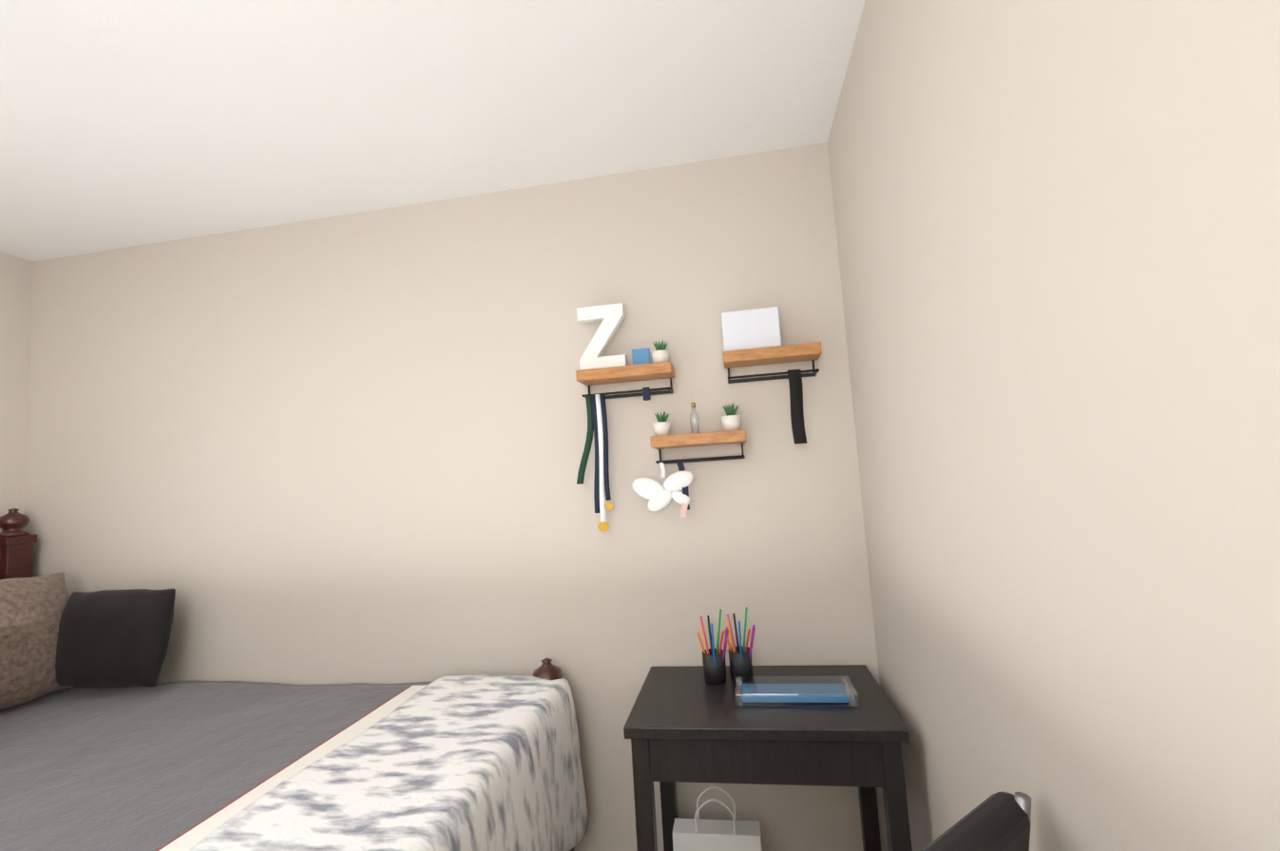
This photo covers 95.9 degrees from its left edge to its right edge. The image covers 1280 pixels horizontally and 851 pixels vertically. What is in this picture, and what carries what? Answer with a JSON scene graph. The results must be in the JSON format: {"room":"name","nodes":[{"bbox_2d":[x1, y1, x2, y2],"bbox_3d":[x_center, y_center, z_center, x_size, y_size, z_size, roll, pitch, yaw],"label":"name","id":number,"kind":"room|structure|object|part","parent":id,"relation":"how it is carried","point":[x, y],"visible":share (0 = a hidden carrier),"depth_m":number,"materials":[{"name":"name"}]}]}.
{"room":"bedroom","nodes":[
{"label":"bedroom","id":0,"kind":"room"},
{"bbox_2d":[0,251,33,533],"bbox_3d":[-3.068,0.350,0.589,0.300,2.440,4.000,-4,-5,9],"label":"wall","id":1,"kind":"structure","parent":0,"point":[15,292],"depth_m":2.44,"materials":[{"name":"beige paint"}]},
{"bbox_2d":[0,0,865,261],"bbox_3d":[-1.435,-1.024,0.419,3.775,0.060,4.000,-4,-5,9],"label":"ceiling","id":2,"kind":"structure","parent":0,"point":[124,124],"depth_m":1.65,"materials":[{"name":"white paint"}]},
{"bbox_2d":[23,142,888,850],"bbox_3d":[-0.881,0.363,2.196,3.475,2.440,0.100,-4,-5,9],"label":"wall","id":3,"kind":"structure","parent":0,"point":[337,450],"depth_m":2.12,"materials":[{"name":"beige paint"}]},
{"bbox_2d":[575,303,675,532],"bbox_3d":[-0.050,-0.035,1.974,0.348,0.774,0.113,-4,-5,9],"label":"shelf","id":4,"kind":"object","parent":3,"relation":"attached to","point":[596,369],"visible":1,"depth_m":1.96,"materials":[{"name":"brown wood"}]},
{"bbox_3d":[0.069,-0.248,1.970,0.060,0.083,0.060,-4,-5,9],"label":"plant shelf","id":5,"kind":"part","parent":4,"relation":"part of","materials":[{"name":"white ceramic"}]},
{"bbox_2d":[631,402,746,517],"bbox_3d":[0.163,0.114,1.925,0.386,0.378,0.113,-4,-5,9],"label":"shelf","id":6,"kind":"object","parent":3,"relation":"attached to","point":[659,496],"visible":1,"depth_m":1.89,"materials":[{"name":"brown wood"}]},
{"bbox_3d":[0.074,-0.005,1.949,0.060,0.083,0.060,-4,-5,9],"label":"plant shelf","id":7,"kind":"part","parent":6,"relation":"part of","materials":[{"name":"white ceramic"}]},
{"bbox_3d":[0.300,-0.027,1.912,0.066,0.092,0.066,-4,-5,9],"label":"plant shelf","id":8,"kind":"part","parent":6,"relation":"part of","materials":[{"name":"white ceramic"}]},
{"bbox_2d":[721,306,821,444],"bbox_3d":[0.436,-0.159,1.901,0.310,0.453,0.113,-4,-5,9],"label":"shelf","id":9,"kind":"object","parent":3,"relation":"attached to","point":[752,337],"visible":1,"depth_m":1.88,"materials":[{"name":"brown wood"}]},
{"bbox_2d":[827,0,1279,850],"bbox_3d":[0.440,0.075,-0.045,0.100,2.440,3.900,-4,-5,9],"label":"wall","id":10,"kind":"structure","parent":0,"point":[1058,232],"depth_m":0.67,"materials":[{"name":"beige paint"}]},
{"bbox_3d":[-1.282,1.461,0.191,3.775,0.060,4.000,-4,-5,9],"label":"floor","id":11,"kind":"structure","parent":0,"visible":0},
{"bbox_2d":[0,508,588,850],"bbox_3d":[-1.505,0.820,1.308,2.423,1.445,1.726,-4,-5,9],"label":"bed","id":12,"kind":"object","parent":11,"relation":"on","point":[107,743],"visible":1,"depth_m":1.56,"materials":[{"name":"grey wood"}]},
{"bbox_2d":[47,588,175,688],"bbox_3d":[-1.954,0.785,2.134,0.500,0.352,0.164,-4,-5,9],"label":"pillow","id":13,"kind":"object","parent":12,"relation":"on","point":[106,639],"depth_m":2.08,"materials":[{"name":"black fabric"}]},
{"bbox_2d":[0,680,527,850],"bbox_3d":[-1.449,1.199,1.264,1.936,0.653,1.720,-4,-5,9],"label":"comforter","id":14,"kind":"object","parent":12,"relation":"on","point":[130,769],"depth_m":1.60,"materials":[{"name":"grey fabric"}]},
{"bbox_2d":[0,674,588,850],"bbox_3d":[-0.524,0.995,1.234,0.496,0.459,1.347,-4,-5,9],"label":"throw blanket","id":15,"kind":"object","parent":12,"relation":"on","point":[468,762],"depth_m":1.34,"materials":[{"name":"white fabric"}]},
{"bbox_2d":[672,785,762,850],"bbox_3d":[0.229,1.273,1.676,0.250,0.396,0.100,-4,-5,9],"label":"paper bag","id":16,"kind":"object","parent":11,"relation":"on","point":[696,834],"visible":1,"depth_m":1.66,"materials":[{"name":"white paper"}]},
{"bbox_2d":[623,665,912,850],"bbox_3d":[0.355,1.108,1.611,0.685,0.700,0.470,-4,-5,9],"label":"desk","id":17,"kind":"object","parent":11,"relation":"on","point":[688,724],"visible":0.9,"depth_m":1.45,"materials":[{"name":"black wood"}]},
{"bbox_2d":[696,607,755,685],"bbox_3d":[0.269,0.672,1.761,0.184,0.204,0.112,-3,-5,-6],"label":"supplies","id":18,"kind":"object","parent":17,"relation":"on","point":[739,657],"depth_m":1.74,"materials":[{"name":"black plastic"}]},
{"bbox_2d":[730,668,859,706],"bbox_3d":[0.423,0.732,1.594,0.320,0.034,0.140,-4,-5,9],"label":"supplies","id":19,"kind":"object","parent":17,"relation":"on","point":[795,695],"depth_m":1.57,"materials":[{"name":"blue plastic"}]},
{"bbox_2d":[921,791,1031,850],"bbox_3d":[0.284,0.956,0.811,0.405,0.858,0.467,0,-6,-35],"label":"chair","id":20,"kind":"object","parent":11,"relation":"on","point":[999,821],"visible":1,"depth_m":0.75,"materials":[{"name":"black fabric"}]}
]}

